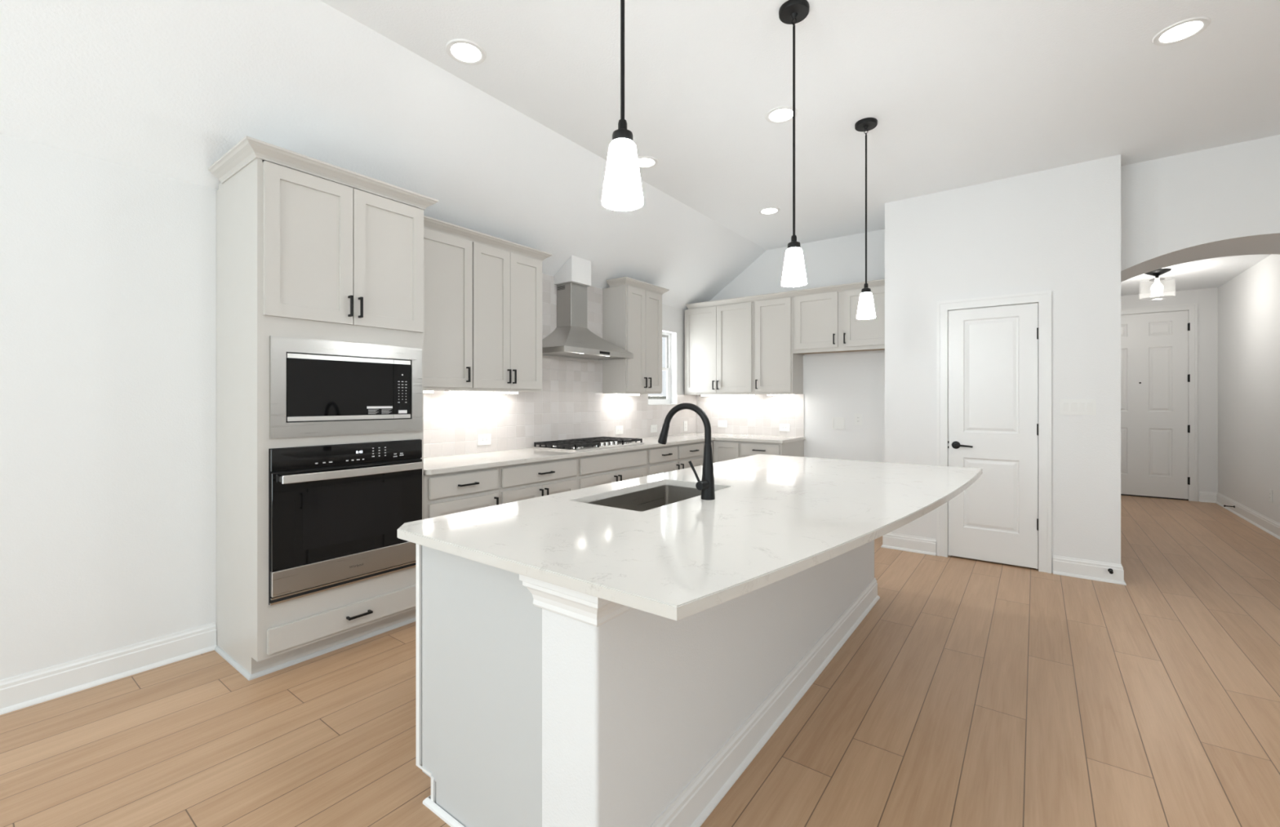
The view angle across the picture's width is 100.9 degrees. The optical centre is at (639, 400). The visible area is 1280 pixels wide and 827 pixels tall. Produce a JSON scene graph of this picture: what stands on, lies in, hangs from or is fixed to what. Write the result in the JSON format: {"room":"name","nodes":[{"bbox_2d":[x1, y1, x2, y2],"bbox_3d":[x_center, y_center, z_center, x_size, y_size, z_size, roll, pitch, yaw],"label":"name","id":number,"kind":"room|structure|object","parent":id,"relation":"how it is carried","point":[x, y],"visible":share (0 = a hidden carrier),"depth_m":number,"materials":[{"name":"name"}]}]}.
{"room":"kitchen","nodes":[
{"label":"kitchen","id":0,"kind":"room"},
{"bbox_2d":[0,133,690,679],"bbox_3d":[-1.986,0.095,3.204,0.120,2.410,9.050,0,0,37],"label":"wall","id":1,"kind":"structure","parent":0,"point":[108,269],"depth_m":2.44,"materials":[{"name":"white paint"}]},
{"bbox_2d":[0,622,217,715],"bbox_3d":[-3.385,1.232,1.214,0.026,0.135,3.888,0,0,37],"label":"baseboard","id":2,"kind":"structure","parent":1,"relation":"attached to","point":[34,687],"depth_m":2.43,"materials":[{"name":"white paint"}]},
{"bbox_2d":[423,227,472,391],"bbox_3d":[-1.435,-0.589,3.548,0.347,1.038,0.535,0,0,37],"label":"upper cabinet","id":3,"kind":"object","parent":1,"relation":"attached to","point":[447,259],"visible":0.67,"depth_m":3.53,"materials":[{"name":"grey paint"}]},
{"bbox_2d":[423,389,434,392],"bbox_3d":[-1.522,-0.070,3.524,0.050,0.036,0.300,0,0,37],"label":"light","id":4,"kind":"object","parent":3,"relation":"attached to","point":[424,390],"visible":0.25,"depth_m":3.60,"materials":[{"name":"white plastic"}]},
{"bbox_2d":[471,241,542,391],"bbox_3d":[-1.078,-0.589,4.025,0.347,1.038,0.655,0,0,37],"label":"upper cabinet","id":5,"kind":"object","parent":1,"relation":"attached to","point":[507,286],"visible":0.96,"depth_m":3.91,"materials":[{"name":"grey paint"}]},
{"bbox_2d":[448,390,518,394],"bbox_3d":[-1.168,-0.070,3.997,0.050,0.036,0.600,0,0,37],"label":"light","id":6,"kind":"object","parent":5,"relation":"attached to","point":[450,391],"visible":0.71,"depth_m":3.93,"materials":[{"name":"white plastic"}]},
{"bbox_2d":[423,215,552,261],"bbox_3d":[-1.176,-1.139,3.802,0.250,0.060,1.251,0,0,37],"label":"crown molding","id":7,"kind":"structure","parent":5,"relation":"on","point":[429,223],"depth_m":3.72,"materials":[{"name":"grey paint"}]},
{"bbox_2d":[423,273,696,457],"bbox_3d":[-0.507,-0.350,5.073,0.009,1.510,4.084,0,0,37],"label":"backsplash","id":8,"kind":"structure","parent":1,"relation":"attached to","point":[571,403],"depth_m":4.69,"materials":[{"name":"tile"}]},
{"bbox_2d":[477,433,490,445],"bbox_3d":[-1.212,0.305,4.117,0.009,0.085,0.125,0,0,37],"label":"wall outlet","id":9,"kind":"object","parent":8,"relation":"attached to","point":[482,439],"visible":1,"depth_m":4.11,"materials":[{"name":"white plastic"}]},
{"bbox_2d":[480,437,488,441],"bbox_3d":[-1.209,0.305,4.115,0.002,0.033,0.068,0,0,37],"label":"receptacle","id":10,"kind":"object","parent":9,"relation":"attached to","point":[482,439],"depth_m":4.11,"materials":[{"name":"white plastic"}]},
{"bbox_2d":[542,282,633,360],"bbox_3d":[-0.507,-0.713,4.697,0.442,0.645,0.904,0,0,37],"label":"range hood","id":11,"kind":"object","parent":8,"relation":"attached to","point":[571,338],"visible":0.99,"depth_m":4.67,"materials":[{"name":"silver metal"}]},
{"bbox_2d":[554,254,591,286],"bbox_3d":[-0.604,-1.148,4.752,0.218,0.224,0.250,0,0,37],"label":"duct cover","id":12,"kind":"object","parent":11,"relation":"on","point":[577,270],"visible":0.86,"depth_m":4.66,"materials":[{"name":"white paint"}]},
{"bbox_2d":[615,425,622,434],"bbox_3d":[-0.213,0.305,5.451,0.009,0.085,0.125,0,0,37],"label":"wall outlet","id":13,"kind":"object","parent":8,"relation":"attached to","point":[619,429],"visible":1,"depth_m":5.45,"materials":[{"name":"white plastic"}]},
{"bbox_2d":[650,424,657,432],"bbox_3d":[0.158,0.318,5.946,0.009,0.085,0.125,0,0,37],"label":"wall outlet","id":14,"kind":"object","parent":8,"relation":"attached to","point":[654,427],"visible":1,"depth_m":5.94,"materials":[{"name":"white plastic"}]},
{"bbox_2d":[683,421,687,431],"bbox_3d":[0.560,0.315,6.483,0.009,0.125,0.085,0,0,37],"label":"wall outlet","id":15,"kind":"object","parent":8,"relation":"attached to","point":[685,423],"visible":1,"depth_m":6.47,"materials":[{"name":"white plastic"}]},
{"bbox_2d":[602,284,662,394],"bbox_3d":[-0.054,-0.589,5.394,0.347,1.038,0.611,0,0,37],"label":"upper cabinet","id":16,"kind":"object","parent":1,"relation":"attached to","point":[632,317],"visible":0.98,"depth_m":5.21,"materials":[{"name":"grey paint"}]},
{"bbox_2d":[612,393,639,395],"bbox_3d":[-0.138,-0.070,5.374,0.050,0.036,0.400,0,0,37],"label":"light","id":17,"kind":"object","parent":16,"relation":"attached to","point":[612,393],"visible":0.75,"depth_m":5.34,"materials":[{"name":"white plastic"}]},
{"bbox_2d":[606,276,669,294],"bbox_3d":[-0.010,-1.139,5.361,0.250,0.060,0.732,0,0,37],"label":"crown molding","id":18,"kind":"structure","parent":16,"relation":"attached to","point":[627,281],"depth_m":5.17,"materials":[{"name":"grey paint"}]},
{"bbox_2d":[648,332,677,404],"bbox_3d":[0.219,-0.380,6.141,0.132,0.861,0.595,0,0,37],"label":"window","id":19,"kind":"structure","parent":1,"relation":"in","point":[668,335],"depth_m":6.37,"materials":[{"name":"white paint"}]},
{"bbox_2d":[0,0,766,310],"bbox_3d":[-1.606,-1.462,2.919,1.070,0.865,9.050,0,0,37],"label":"ceiling","id":20,"kind":"structure","parent":0,"point":[167,88],"depth_m":2.62,"materials":[{"name":"white paint"}]},
{"bbox_2d":[0,495,1279,826],"bbox_3d":[2.257,1.350,2.557,7.750,0.100,13.100,0,0,37],"label":"floor","id":21,"kind":"structure","parent":0,"point":[972,692],"depth_m":2.12,"materials":[{"name":"brown wood"}]},
{"bbox_2d":[208,136,438,680],"bbox_3d":[-1.722,0.064,2.913,0.648,2.472,0.942,0,0,37],"label":"tall cabinet","id":22,"kind":"object","parent":21,"relation":"on","point":[308,247],"visible":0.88,"depth_m":2.62,"materials":[{"name":"grey paint"}]},
{"bbox_2d":[269,335,422,438],"bbox_3d":[-1.682,-0.062,2.901,0.490,0.476,0.755,0,0,37],"label":"microwave","id":23,"kind":"object","parent":22,"relation":"in","point":[327,388],"visible":0.98,"depth_m":2.70,"materials":[{"name":"silver metal"}]},
{"bbox_2d":[374,408,391,413],"bbox_3d":[-1.409,0.061,2.867,0.001,0.024,0.128,0,0,37],"label":"print","id":24,"kind":"object","parent":23,"relation":"on","point":[376,411],"depth_m":2.88,"materials":[{"name":"grey"}]},
{"bbox_2d":[268,439,423,605],"bbox_3d":[-1.685,0.589,2.902,0.624,0.727,0.757,0,0,37],"label":"wall oven","id":25,"kind":"object","parent":22,"relation":"in","point":[336,512],"visible":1,"depth_m":2.68,"materials":[{"name":"black"}]},
{"bbox_2d":[423,466,498,519],"bbox_3d":[-1.315,0.868,3.462,0.642,0.864,0.541,0,0,37],"label":"base cabinet","id":26,"kind":"object","parent":21,"relation":"on","point":[447,493],"visible":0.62,"depth_m":3.26,"materials":[{"name":"grey paint"}]},
{"bbox_2d":[423,432,805,475],"bbox_3d":[0.053,0.420,4.653,1.406,0.030,4.082,0,0,37],"label":"countertop","id":27,"kind":"structure","parent":26,"relation":"on","point":[456,463],"depth_m":4.09,"materials":[{"name":"white stone"}]},
{"bbox_2d":[532,436,644,451],"bbox_3d":[-0.438,0.380,4.689,0.510,0.050,0.915,0,0,37],"label":"gas cooktop","id":28,"kind":"object","parent":27,"relation":"in","point":[597,442],"visible":1,"depth_m":4.51,"materials":[{"name":"black metal"}]},
{"bbox_2d":[532,441,644,451],"bbox_3d":[-0.438,0.399,4.689,0.510,0.010,0.915,0,0,37],"label":"tray","id":29,"kind":"object","parent":28,"relation":"on","point":[615,444],"depth_m":4.45,"materials":[{"name":"metal"}]},
{"bbox_2d":[498,457,576,504],"bbox_3d":[-0.930,0.868,3.977,0.642,0.864,0.742,0,0,37],"label":"base cabinet","id":30,"kind":"object","parent":21,"relation":"on","point":[520,482],"visible":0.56,"depth_m":3.76,"materials":[{"name":"grey paint"}]},
{"bbox_2d":[576,448,646,489],"bbox_3d":[-0.429,0.868,4.646,0.642,0.864,0.929,0,0,37],"label":"base cabinet","id":31,"kind":"object","parent":21,"relation":"on","point":[593,470],"visible":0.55,"depth_m":4.41,"materials":[{"name":"grey paint"}]},
{"bbox_2d":[416,539,879,826],"bbox_3d":[0.396,0.868,2.604,0.868,0.864,2.807,0,0,37],"label":"kitchen island","id":32,"kind":"object","parent":21,"relation":"on","point":[540,703],"visible":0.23,"depth_m":1.55,"materials":[{"name":"white paint"},{"name":"light grey paint"},{"name":"white quartz"}]},
{"bbox_2d":[397,453,982,620],"bbox_3d":[0.611,0.420,2.422,1.420,0.030,2.859,0,0,37],"label":"island countertop","id":33,"kind":"structure","parent":32,"relation":"on","point":[771,518],"depth_m":1.68,"materials":[{"name":"white stone"}]},
{"bbox_2d":[587,484,715,511],"bbox_3d":[0.070,0.538,2.321,0.422,0.206,0.760,0,0,37],"label":"sink","id":34,"kind":"object","parent":33,"relation":"in","point":[655,497],"visible":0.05,"depth_m":2.61,"materials":[{"name":"silver metal"}]},
{"bbox_2d":[657,402,715,500],"bbox_3d":[0.178,0.208,2.222,0.276,0.394,0.107,0,0,37],"label":"faucet","id":35,"kind":"object","parent":33,"relation":"on","point":[706,485],"visible":1,"depth_m":2.16,"materials":[{"name":"black metal"}]},
{"bbox_2d":[646,441,703,475],"bbox_3d":[0.155,0.868,5.427,0.642,0.864,1.019,0,0,37],"label":"base cabinet","id":36,"kind":"object","parent":21,"relation":"on","point":[660,460],"visible":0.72,"depth_m":5.18,"materials":[{"name":"grey paint"}]},
{"bbox_2d":[702,440,740,462],"bbox_3d":[0.830,0.868,6.090,0.928,0.864,0.850,0,0,37],"label":"base cabinet","id":37,"kind":"object","parent":21,"relation":"on","point":[722,451],"visible":0.17,"depth_m":5.74,"materials":[{"name":"grey paint"}]},
{"bbox_2d":[740,440,804,457],"bbox_3d":[1.432,0.868,5.738,0.457,0.864,0.692,0,0,37],"label":"base cabinet","id":38,"kind":"object","parent":21,"relation":"on","point":[796,448],"visible":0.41,"depth_m":5.53,"materials":[{"name":"grey paint"}]},
{"bbox_2d":[698,228,884,462],"bbox_3d":[2.278,-0.223,5.602,3.835,3.045,0.100,0,0,37],"label":"wall","id":39,"kind":"structure","parent":0,"point":[846,384],"depth_m":5.67,"materials":[{"name":"white paint"}]},
{"bbox_2d":[684,302,753,395],"bbox_3d":[0.984,-0.587,6.280,0.909,1.034,0.362,0,0,37],"label":"upper cabinet","id":40,"kind":"object","parent":39,"relation":"attached to","point":[719,340],"visible":0.94,"depth_m":6.14,"materials":[{"name":"grey paint"}]},
{"bbox_2d":[700,394,755,395],"bbox_3d":[1.041,-0.070,6.315,0.700,0.036,0.050,0,0,37],"label":"light","id":41,"kind":"object","parent":40,"relation":"attached to","point":[700,394],"visible":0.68,"depth_m":6.28,"materials":[{"name":"white plastic"}]},
{"bbox_2d":[685,279,884,309],"bbox_3d":[1.491,-1.128,5.704,2.303,0.060,0.060,0,0,37],"label":"crown molding","id":42,"kind":"structure","parent":40,"relation":"on","point":[880,282],"depth_m":5.62,"materials":[{"name":"grey paint"}]},
{"bbox_2d":[696,394,804,436],"bbox_3d":[1.271,0.168,6.288,1.380,0.475,0.009,0,0,37],"label":"backsplash","id":43,"kind":"structure","parent":39,"relation":"attached to","point":[758,414],"depth_m":6.23,"materials":[{"name":"tile"}]},
{"bbox_2d":[717,420,727,427],"bbox_3d":[1.010,0.288,6.472,0.125,0.085,0.009,0,0,37],"label":"wall outlet","id":44,"kind":"object","parent":43,"relation":"attached to","point":[723,424],"visible":1,"depth_m":6.47,"materials":[{"name":"white plastic"}]},
{"bbox_2d":[779,423,790,431],"bbox_3d":[1.641,0.308,5.999,0.125,0.085,0.009,0,0,37],"label":"wall outlet","id":45,"kind":"object","parent":43,"relation":"attached to","point":[783,427],"visible":1,"depth_m":6.00,"materials":[{"name":"white plastic"}]},
{"bbox_2d":[753,297,803,394],"bbox_3d":[1.527,-0.587,5.873,0.447,1.034,0.362,0,0,37],"label":"upper cabinet","id":46,"kind":"object","parent":39,"relation":"attached to","point":[777,370],"visible":0.99,"depth_m":5.76,"materials":[{"name":"grey paint"}]},
{"bbox_2d":[767,393,795,395],"bbox_3d":[1.574,-0.070,5.917,0.310,0.036,0.050,0,0,37],"label":"light","id":47,"kind":"object","parent":46,"relation":"attached to","point":[782,394],"visible":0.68,"depth_m":5.87,"materials":[{"name":"white plastic"}]},
{"bbox_2d":[767,394,794,395],"bbox_3d":[1.574,-0.059,5.917,0.302,0.014,0.042,0,0,37],"label":"diffuser","id":48,"kind":"object","parent":47,"relation":"attached to","point":[767,394],"depth_m":5.89,"materials":[{"name":"white plastic"}]},
{"bbox_2d":[831,417,844,429],"bbox_3d":[2.121,0.245,5.651,0.128,0.128,0.006,0,0,37],"label":"water supply box","id":49,"kind":"object","parent":39,"relation":"attached to","point":[837,423],"visible":1,"depth_m":5.65,"materials":[{"name":"white plastic"}]},
{"bbox_2d":[792,285,884,355],"bbox_3d":[2.108,-0.802,5.439,1.001,0.604,0.362,0,0,37],"label":"upper cabinet","id":50,"kind":"object","parent":39,"relation":"attached to","point":[824,322],"visible":0.88,"depth_m":5.35,"materials":[{"name":"grey paint"}]},
{"bbox_2d":[854,413,862,425],"bbox_3d":[2.283,0.200,5.529,0.078,0.118,0.008,0,0,37],"label":"wall outlet","id":51,"kind":"object","parent":39,"relation":"attached to","point":[858,417],"visible":1,"depth_m":5.52,"materials":[{"name":"white plastic"}]},
{"bbox_2d":[856,416,859,422],"bbox_3d":[2.281,0.200,5.527,0.033,0.068,0.002,0,0,37],"label":"receptacle","id":52,"kind":"object","parent":51,"relation":"attached to","point":[857,417],"depth_m":5.53,"materials":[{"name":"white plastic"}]},
{"bbox_2d":[320,0,1279,249],"bbox_3d":[1.464,-1.820,0.622,6.600,0.150,9.050,0,0,37],"label":"ceiling","id":53,"kind":"structure","parent":0,"point":[959,93],"depth_m":2.93,"materials":[{"name":"white paint"}]},
{"bbox_2d":[445,39,486,65],"bbox_3d":[-0.871,-1.742,2.649,0.196,0.007,0.196,0,0,37],"label":"recessed light","id":54,"kind":"object","parent":53,"relation":"in","point":[464,51],"visible":1,"depth_m":2.64,"materials":[{"name":"white paint"}]},
{"bbox_2d":[601,0,643,211],"bbox_3d":[-0.046,-1.131,1.389,0.132,1.228,0.132,0,0,37],"label":"pendant light","id":55,"kind":"object","parent":53,"relation":"hanging from","point":[622,188],"visible":1,"depth_m":1.36,"materials":[{"name":"white glass"}]},
{"bbox_2d":[612,119,632,141],"bbox_3d":[-0.046,-0.705,1.389,0.055,0.062,0.055,0,0,37],"label":"socket","id":56,"kind":"object","parent":55,"relation":"attached to","point":[622,134],"depth_m":1.37,"materials":[{"name":"black metal"}]},
{"bbox_2d":[637,155,657,168],"bbox_3d":[0.034,-1.742,3.873,0.196,0.007,0.196,0,0,37],"label":"recessed light","id":57,"kind":"object","parent":53,"relation":"in","point":[644,162],"visible":0.77,"depth_m":3.86,"materials":[{"name":"white plastic"}]},
{"bbox_2d":[758,206,780,214],"bbox_3d":[1.190,-1.742,4.867,0.196,0.007,0.196,0,0,37],"label":"recessed light","id":58,"kind":"object","parent":53,"relation":"in","point":[766,211],"visible":1,"depth_m":4.86,"materials":[{"name":"white plastic"}]},
{"bbox_2d":[764,106,798,124],"bbox_3d":[0.864,-1.742,3.231,0.196,0.007,0.196,0,0,37],"label":"recessed light","id":59,"kind":"object","parent":53,"relation":"in","point":[781,114],"visible":0.91,"depth_m":3.22,"materials":[{"name":"white plastic"}]},
{"bbox_2d":[778,0,809,287],"bbox_3d":[0.687,-1.131,2.358,0.132,1.228,0.132,0,0,37],"label":"pendant light","id":60,"kind":"object","parent":53,"relation":"hanging from","point":[793,12],"visible":1,"depth_m":2.34,"materials":[{"name":"white glass"}]},
{"bbox_2d":[787,235,800,248],"bbox_3d":[0.687,-0.705,2.358,0.055,0.062,0.055,0,0,37],"label":"socket","id":61,"kind":"object","parent":60,"relation":"attached to","point":[793,244],"depth_m":2.34,"materials":[{"name":"black metal"}]},
{"bbox_2d":[854,117,877,319],"bbox_3d":[1.423,-1.131,3.327,0.132,1.228,0.132,0,0,37],"label":"pendant light","id":62,"kind":"object","parent":53,"relation":"hanging from","point":[866,310],"visible":1,"depth_m":3.31,"materials":[{"name":"white glass"}]},
{"bbox_2d":[861,283,871,293],"bbox_3d":[1.423,-0.705,3.327,0.055,0.062,0.055,0,0,37],"label":"socket","id":63,"kind":"object","parent":62,"relation":"attached to","point":[865,290],"depth_m":3.31,"materials":[{"name":"black metal"}]},
{"bbox_2d":[1151,16,1211,45],"bbox_3d":[2.558,-1.742,2.501,0.196,0.007,0.196,0,0,37],"label":"recessed light","id":64,"kind":"object","parent":53,"relation":"in","point":[1185,29],"visible":1,"depth_m":2.50,"materials":[{"name":"white plastic"}]},
{"bbox_2d":[884,154,1120,573],"bbox_3d":[3.061,-0.223,4.579,1.555,3.045,0.900,0,0,37],"label":"wall","id":65,"kind":"structure","parent":0,"point":[1057,230],"depth_m":4.00,"materials":[{"name":"white paint"}]},
{"bbox_2d":[880,532,936,555],"bbox_3d":[2.536,1.232,4.862,0.428,0.135,0.776,0,0,37],"label":"baseboard","id":66,"kind":"structure","parent":65,"relation":"attached to","point":[919,544],"depth_m":4.55,"materials":[{"name":"white paint"}]},
{"bbox_2d":[947,302,1038,568],"bbox_3d":[2.799,0.271,4.207,0.613,2.030,0.088,0,0,37],"label":"door","id":67,"kind":"structure","parent":65,"relation":"in","point":[993,351],"depth_m":4.20,"materials":[{"name":"white paint"}]},
{"bbox_2d":[937,290,1051,573],"bbox_3d":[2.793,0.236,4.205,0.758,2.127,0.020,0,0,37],"label":"trim","id":68,"kind":"structure","parent":65,"relation":"attached to","point":[1043,298],"depth_m":4.02,"materials":[{"name":"white paint"}]},
{"bbox_2d":[1059,399,1095,414],"bbox_3d":[3.219,0.049,3.891,0.199,0.110,0.011,0,0,37],"label":"light switch","id":69,"kind":"object","parent":65,"relation":"attached to","point":[1067,406],"visible":1,"depth_m":3.89,"materials":[{"name":"white plastic"}]},
{"bbox_2d":[1053,555,1126,585],"bbox_3d":[4.627,1.232,5.670,0.407,0.135,4.576,0,0,37],"label":"baseboard","id":70,"kind":"structure","parent":65,"relation":"attached to","point":[1063,566],"depth_m":3.85,"materials":[{"name":"white paint"}]},
{"bbox_2d":[1107,568,1113,573],"bbox_3d":[3.343,1.214,3.753,0.028,0.028,0.056,0,0,37],"label":"door stop","id":71,"kind":"object","parent":65,"relation":"attached to","point":[1110,571],"visible":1,"depth_m":3.76,"materials":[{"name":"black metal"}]},
{"bbox_2d":[1120,287,1217,501],"bbox_3d":[6.812,-0.065,7.155,1.605,2.730,0.120,0,0,37],"label":"wall","id":72,"kind":"structure","parent":0,"point":[1206,299],"depth_m":6.77,"materials":[{"name":"white paint"}]},
{"bbox_2d":[1122,310,1184,315],"bbox_3d":[6.786,0.062,7.174,0.920,2.475,0.119,0,0,37],"label":"trim","id":73,"kind":"structure","parent":72,"relation":"attached to","point":[1180,310],"depth_m":7.06,"materials":[{"name":"white paint"}]},
{"bbox_2d":[1120,310,1190,500],"bbox_3d":[6.780,0.066,7.155,0.921,2.468,0.118,0,0,37],"label":"door","id":74,"kind":"structure","parent":72,"relation":"in","point":[1155,378],"depth_m":7.05,"materials":[{"name":"white paint"}]},
{"bbox_2d":[1120,302,1197,501],"bbox_3d":[6.744,0.025,7.118,1.064,2.550,0.020,0,0,37],"label":"trim","id":75,"kind":"structure","parent":72,"relation":"attached to","point":[1192,308],"depth_m":6.83,"materials":[{"name":"white paint"}]},
{"bbox_2d":[1199,490,1217,502],"bbox_3d":[7.249,1.232,6.737,0.165,0.135,0.026,0,0,37],"label":"baseboard","id":76,"kind":"structure","parent":72,"relation":"attached to","point":[1204,496],"depth_m":6.74,"materials":[{"name":"white paint"}]},
{"bbox_2d":[1120,254,1270,296],"bbox_3d":[5.674,-1.480,5.634,1.605,0.100,3.920,0,0,37],"label":"ceiling","id":77,"kind":"structure","parent":0,"point":[1212,273],"depth_m":6.10,"materials":[{"name":"white paint"}]},
{"bbox_2d":[1143,268,1171,293],"bbox_3d":[5.714,-1.280,5.841,0.290,0.300,0.290,0,0,37],"label":"light","id":78,"kind":"object","parent":77,"relation":"attached to","point":[1157,287],"visible":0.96,"depth_m":5.81,"materials":[{"name":"white glass"}]},
{"bbox_2d":[1120,134,1279,281],"bbox_3d":[5.166,-0.223,3.160,3.515,3.045,0.650,0,0,37],"label":"wall","id":79,"kind":"structure","parent":0,"point":[1222,201],"depth_m":3.72,"materials":[{"name":"white paint"}]},
{"bbox_2d":[1217,254,1279,523],"bbox_3d":[6.232,-0.065,5.141,0.120,2.730,3.800,0,0,37],"label":"wall","id":80,"kind":"structure","parent":0,"point":[1249,303],"depth_m":5.69,"materials":[{"name":"white paint"}]},
{"bbox_2d":[1215,492,1279,539],"bbox_3d":[6.832,1.232,4.270,2.176,0.135,4.476,0,0,37],"label":"baseboard","id":81,"kind":"structure","parent":80,"relation":"attached to","point":[1266,524],"depth_m":5.63,"materials":[{"name":"white paint"}]},
{"bbox_2d":[1269,488,1272,502],"bbox_3d":[6.184,0.935,5.184,0.009,0.118,0.075,0,0,37],"label":"wall outlet","id":82,"kind":"object","parent":80,"relation":"attached to","point":[1270,491],"visible":1,"depth_m":5.17,"materials":[{"name":"white plastic"}]},
{"label":"outside","id":83,"kind":"structure","parent":0,"visible":0},
{"bbox_3d":[-2.373,1.625,11.767,10.100,0.050,28.000,0,0,37],"label":"ground","id":84,"kind":"structure","parent":83,"visible":0},
{"bbox_2d":[648,395,666,399],"bbox_3d":[0.409,0.740,15.618,0.060,1.720,13.500,0,0,37],"label":"fence","id":85,"kind":"object","parent":84,"relation":"on","point":[649,397],"visible":0.04,"depth_m":15.67,"materials":[{"name":"beige wood"}]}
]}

